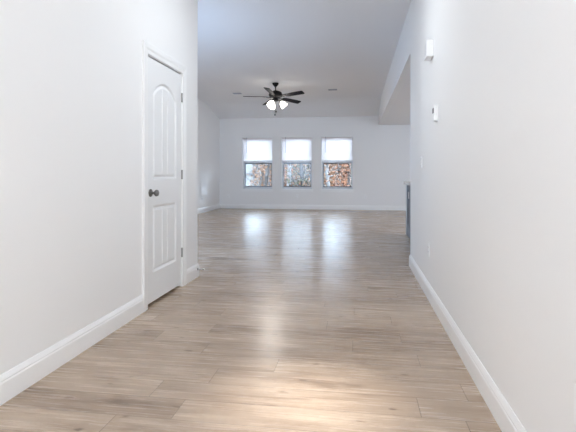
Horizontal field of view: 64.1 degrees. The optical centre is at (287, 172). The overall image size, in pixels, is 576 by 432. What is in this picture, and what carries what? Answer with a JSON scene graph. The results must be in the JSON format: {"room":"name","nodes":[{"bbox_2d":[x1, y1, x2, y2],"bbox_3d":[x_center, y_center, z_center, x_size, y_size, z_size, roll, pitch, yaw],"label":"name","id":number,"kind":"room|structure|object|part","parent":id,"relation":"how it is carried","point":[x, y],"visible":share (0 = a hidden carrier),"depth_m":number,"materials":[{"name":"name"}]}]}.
{"room":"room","nodes":[
{"label":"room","id":0,"kind":"room"},
{"bbox_2d":[0,0,197,374],"bbox_3d":[-1.507,-0.455,1.697,0.120,3.110,6.510,0,0,9],"label":"wall","id":1,"kind":"structure","parent":0,"point":[71,70],"depth_m":2.75,"materials":[{"name":"white paint"}]},
{"bbox_2d":[0,295,143,405],"bbox_3d":[-1.534,1.032,1.056,0.016,0.137,5.234,0,0,9],"label":"baseboard","id":2,"kind":"structure","parent":1,"relation":"attached to","point":[24,375],"depth_m":2.64,"materials":[{"name":"white wood"}]},
{"bbox_2d":[142,40,186,311],"bbox_3d":[-1.113,0.025,4.099,0.187,2.151,0.925,0,0,9],"label":"door","id":3,"kind":"structure","parent":1,"relation":"in","point":[164,78],"depth_m":4.05,"materials":[{"name":"white wood"}]},
{"bbox_3d":[-1.101,0.165,3.793,0.073,0.066,0.066,0,0,9],"label":"knob","id":4,"kind":"part","parent":3,"relation":"part of","materials":[{"name":"silver metal"}]},
{"bbox_2d":[198,99,219,208],"bbox_3d":[-2.874,-0.455,9.825,0.120,3.110,9.400,0,0,9],"label":"wall","id":5,"kind":"structure","parent":0,"point":[208,121],"depth_m":13.28,"materials":[{"name":"white paint"}]},
{"bbox_2d":[0,208,501,431],"bbox_3d":[0.993,1.150,5.913,9.290,0.100,16.190,0,0,9],"label":"floor","id":6,"kind":"structure","parent":0,"point":[293,320],"depth_m":2.80,"materials":[{"name":"brown wood"}]},
{"bbox_2d":[404,182,409,237],"bbox_3d":[2.326,0.627,7.073,0.838,0.945,2.340,0,0,9],"label":"kitchen island","id":7,"kind":"object","parent":6,"relation":"on","point":[406,183],"visible":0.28,"depth_m":7.98,"materials":[{"name":"grey"}]},
{"bbox_3d":[2.140,0.650,8.231,0.054,0.900,0.045,0,0,9],"label":"corner post","id":8,"kind":"part","parent":7,"relation":"part of","materials":[{"name":"grey"}]},
{"bbox_3d":[2.060,0.595,7.803,0.008,0.790,0.665,0,0,9],"label":"panel","id":9,"kind":"part","parent":7,"relation":"part of","materials":[{"name":"grey wood"}]},
{"bbox_2d":[198,0,410,118],"bbox_3d":[1.001,-1.925,5.963,8.950,0.470,16.090,0,0,9],"label":"ceiling","id":10,"kind":"structure","parent":0,"point":[312,47],"depth_m":7.80,"materials":[{"name":"white paint"}]},
{"bbox_2d":[243,82,303,114],"bbox_3d":[-0.301,-1.645,10.240,1.394,0.730,1.360,0,0,9],"label":"ceiling fan","id":11,"kind":"object","parent":10,"relation":"hanging from","point":[276,95],"visible":1,"depth_m":10.19,"materials":[{"name":"brown metal"}]},
{"bbox_3d":[-0.386,-1.748,9.830,0.141,0.086,0.520,0,0,15],"label":"fan blade","id":12,"kind":"part","parent":11,"relation":"part of","materials":[{"name":"black wood"}]},
{"bbox_3d":[-0.384,-1.521,10.117,0.153,0.166,0.160,0,0,9],"label":"lamp shade","id":13,"kind":"part","parent":11,"relation":"part of","materials":[{"name":"white glass"}]},
{"bbox_3d":[-0.094,-1.521,10.271,0.161,0.166,0.157,0,0,9],"label":"lamp shade","id":14,"kind":"part","parent":11,"relation":"part of","materials":[{"name":"white glass"}]},
{"bbox_3d":[0.076,-1.661,10.568,0.521,0.080,0.138,0,0,-41],"label":"fan blade","id":15,"kind":"part","parent":11,"relation":"part of","materials":[{"name":"black wood"}]},
{"bbox_3d":[0.115,-1.726,10.037,0.522,0.075,0.137,0,0,33],"label":"fan blade","id":16,"kind":"part","parent":11,"relation":"part of","materials":[{"name":"black wood"}]},
{"bbox_2d":[220,116,409,205],"bbox_3d":[2.178,-0.455,13.810,8.690,3.110,0.220,0,0,9],"label":"wall","id":17,"kind":"structure","parent":0,"point":[381,153],"depth_m":13.87,"materials":[{"name":"white paint"}]},
{"bbox_2d":[241,161,273,191],"bbox_3d":[-0.931,-0.274,14.251,1.020,1.702,0.240,0,0,9],"label":"window","id":18,"kind":"structure","parent":17,"relation":"in","point":[246,188],"depth_m":14.30,"materials":[{"name":"white plastic"}]},
{"bbox_3d":[-0.936,0.503,14.218,1.020,0.028,0.174,0,0,9],"label":"sill","id":19,"kind":"part","parent":18,"relation":"part of","materials":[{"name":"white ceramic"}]},
{"bbox_3d":[-0.917,0.060,14.343,0.866,0.760,0.008,0,0,9],"label":"screen frame","id":20,"kind":"part","parent":18,"relation":"part of","materials":[{"name":"grey"}]},
{"bbox_2d":[243,136,271,160],"bbox_3d":[-0.940,-0.743,14.193,0.926,0.765,0.056,0,0,9],"label":"window blind","id":21,"kind":"object","parent":17,"relation":"attached to","point":[260,147],"visible":1,"depth_m":14.20,"materials":[{"name":"white fabric"}]},
{"bbox_2d":[280,160,312,191],"bbox_3d":[0.275,-0.274,14.070,1.020,1.702,0.240,0,0,9],"label":"window","id":22,"kind":"structure","parent":17,"relation":"in","point":[284,188],"depth_m":14.10,"materials":[{"name":"white plastic"}]},
{"bbox_3d":[0.270,0.503,14.037,1.020,0.028,0.174,0,0,9],"label":"sill","id":23,"kind":"part","parent":22,"relation":"part of","materials":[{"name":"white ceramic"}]},
{"bbox_3d":[0.289,0.060,14.162,0.866,0.760,0.008,0,0,9],"label":"screen frame","id":24,"kind":"part","parent":22,"relation":"part of","materials":[{"name":"grey"}]},
{"bbox_2d":[282,136,311,160],"bbox_3d":[0.267,-0.743,14.012,0.926,0.765,0.056,0,0,9],"label":"window blind","id":25,"kind":"object","parent":17,"relation":"attached to","point":[293,147],"visible":1,"depth_m":14.02,"materials":[{"name":"white fabric"}]},
{"bbox_2d":[320,161,352,191],"bbox_3d":[1.487,-0.274,13.888,1.020,1.702,0.240,0,0,9],"label":"window","id":26,"kind":"structure","parent":17,"relation":"in","point":[324,188],"depth_m":13.92,"materials":[{"name":"white plastic"}]},
{"bbox_3d":[1.482,0.503,13.855,1.020,0.028,0.174,0,0,9],"label":"sill","id":27,"kind":"part","parent":26,"relation":"part of","materials":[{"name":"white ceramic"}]},
{"bbox_3d":[1.500,0.060,13.980,0.866,0.760,0.008,0,0,9],"label":"screen frame","id":28,"kind":"part","parent":26,"relation":"part of","materials":[{"name":"grey"}]},
{"bbox_2d":[322,135,352,160],"bbox_3d":[1.478,-0.743,13.831,0.926,0.765,0.056,0,0,9],"label":"window blind","id":29,"kind":"object","parent":17,"relation":"attached to","point":[334,148],"visible":1,"depth_m":13.83,"materials":[{"name":"white fabric"}]},
{"bbox_3d":[1.479,-0.370,13.838,0.918,0.020,0.024,0,0,9],"label":"rail","id":30,"kind":"part","parent":29,"relation":"part of","materials":[{"name":"white plastic"}]},
{"bbox_2d":[383,74,409,124],"bbox_3d":[4.013,-1.460,9.242,3.705,0.080,8.270,0,0,9],"label":"ceiling","id":31,"kind":"structure","parent":0,"point":[399,114],"depth_m":10.29,"materials":[{"name":"white paint"}]},
{"bbox_2d":[378,0,575,431],"bbox_3d":[1.573,-0.455,5.867,0.120,3.110,15.670,0,0,9],"label":"wall","id":32,"kind":"structure","parent":0,"point":[493,193],"depth_m":2.00,"materials":[{"name":"white paint"}]},
{"bbox_2d":[198,204,526,431],"bbox_3d":[0.999,1.032,5.953,8.690,0.137,15.670,0,0,9],"label":"baseboard","id":33,"kind":"structure","parent":32,"relation":"attached to","point":[505,417],"depth_m":2.85,"materials":[{"name":"white wood"}]},
{"bbox_2d":[424,39,432,60],"bbox_3d":[1.185,-1.035,3.877,0.056,0.140,0.150,0,0,9],"label":"door chime","id":34,"kind":"object","parent":32,"relation":"attached to","point":[428,46],"visible":1,"depth_m":3.81,"materials":[{"name":"white plastic"}]},
{"bbox_2d":[432,105,437,121],"bbox_3d":[1.161,-0.470,3.633,0.032,0.124,0.088,0,0,9],"label":"thermostat","id":35,"kind":"object","parent":32,"relation":"attached to","point":[434,108],"visible":1,"depth_m":3.60,"materials":[{"name":"white plastic"}]},
{"bbox_2d":[574,383,575,424],"bbox_3d":[0.821,0.665,1.292,0.010,0.116,0.072,0,0,9],"label":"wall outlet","id":36,"kind":"object","parent":32,"relation":"attached to","point":[574,383],"visible":1,"depth_m":1.32,"materials":[{"name":"white plastic"}]},
{"bbox_3d":[-2.298,-0.455,5.047,2.438,3.110,0.120,0,0,9],"label":"wall","id":37,"kind":"structure","parent":0,"visible":0},
{"bbox_2d":[187,263,199,283],"bbox_3d":[-2.248,1.032,4.922,2.574,0.137,0.383,0,0,9],"label":"baseboard","id":38,"kind":"structure","parent":37,"relation":"attached to","point":[192,272],"depth_m":4.74,"materials":[{"name":"white wood"}]},
{"label":"outside","id":39,"kind":"structure","parent":0,"visible":0},
{"bbox_3d":[2.777,1.800,52.221,80.000,0.100,75.890,0,0,9],"label":"ground","id":40,"kind":"structure","parent":39,"visible":0},
{"bbox_2d":[245,160,261,185],"bbox_3d":[-3.831,-1.400,36.649,3.900,6.300,6.300,0,0,0],"label":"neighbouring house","id":41,"kind":"structure","parent":40,"relation":"on","point":[250,166],"depth_m":33.80,"materials":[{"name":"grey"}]},
{"bbox_2d":[246,160,285,185],"bbox_3d":[-1.326,-1.416,24.375,2.373,6.453,2.158,0,0,-6],"label":"tree","id":42,"kind":"object","parent":40,"relation":"on","point":[263,172],"visible":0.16,"depth_m":24.42,"materials":[{"name":"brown plant"}]},
{"bbox_2d":[249,160,286,185],"bbox_3d":[-0.775,-1.194,18.418,1.883,6.013,2.334,0,0,-19],"label":"tree","id":43,"kind":"object","parent":40,"relation":"on","point":[267,166],"visible":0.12,"depth_m":18.49,"materials":[{"name":"brown plant"}]},
{"bbox_2d":[270,160,309,185],"bbox_3d":[0.073,-1.283,22.522,2.433,6.205,2.688,0,0,9],"label":"tree","id":44,"kind":"object","parent":40,"relation":"on","point":[287,166],"visible":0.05,"depth_m":22.45,"materials":[{"name":"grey plant"}]},
{"bbox_2d":[284,160,324,185],"bbox_3d":[0.593,-1.107,18.984,2.404,5.847,1.908,0,0,-33],"label":"tree","id":45,"kind":"object","parent":40,"relation":"on","point":[301,174],"visible":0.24,"depth_m":18.96,"materials":[{"name":"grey plant"}]},
{"bbox_2d":[263,160,347,185],"bbox_3d":[-0.229,-0.301,49.078,25.304,4.525,11.256,0,0,9],"label":"thicket","id":46,"kind":"object","parent":40,"relation":"on","point":[285,176],"visible":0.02,"depth_m":44.12,"materials":[{"name":"brown plant"}]},
{"bbox_2d":[293,160,330,185],"bbox_3d":[1.217,-1.505,25.118,2.572,6.637,2.284,0,0,-18],"label":"tree","id":47,"kind":"object","parent":40,"relation":"on","point":[302,160],"visible":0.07,"depth_m":24.97,"materials":[{"name":"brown plant"}]},
{"bbox_2d":[308,164,346,185],"bbox_3d":[1.912,-1.382,21.165,2.302,6.394,2.410,0,0,-43],"label":"bare tree","id":48,"kind":"object","parent":40,"relation":"on","point":[327,168],"visible":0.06,"depth_m":21.12,"materials":[{"name":"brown plant"}]},
{"bbox_2d":[330,164,343,185],"bbox_3d":[3.136,-1.600,27.514,2.537,6.832,2.144,0,0,9],"label":"bare tree","id":49,"kind":"object","parent":40,"relation":"on","point":[337,173],"visible":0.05,"depth_m":27.51,"materials":[{"name":"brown plant"}]},
{"bbox_2d":[324,164,350,185],"bbox_3d":[2.392,-0.877,17.918,2.289,5.373,2.193,0,0,-4],"label":"tree","id":50,"kind":"object","parent":40,"relation":"on","point":[347,174],"visible":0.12,"depth_m":17.79,"materials":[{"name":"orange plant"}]}
]}

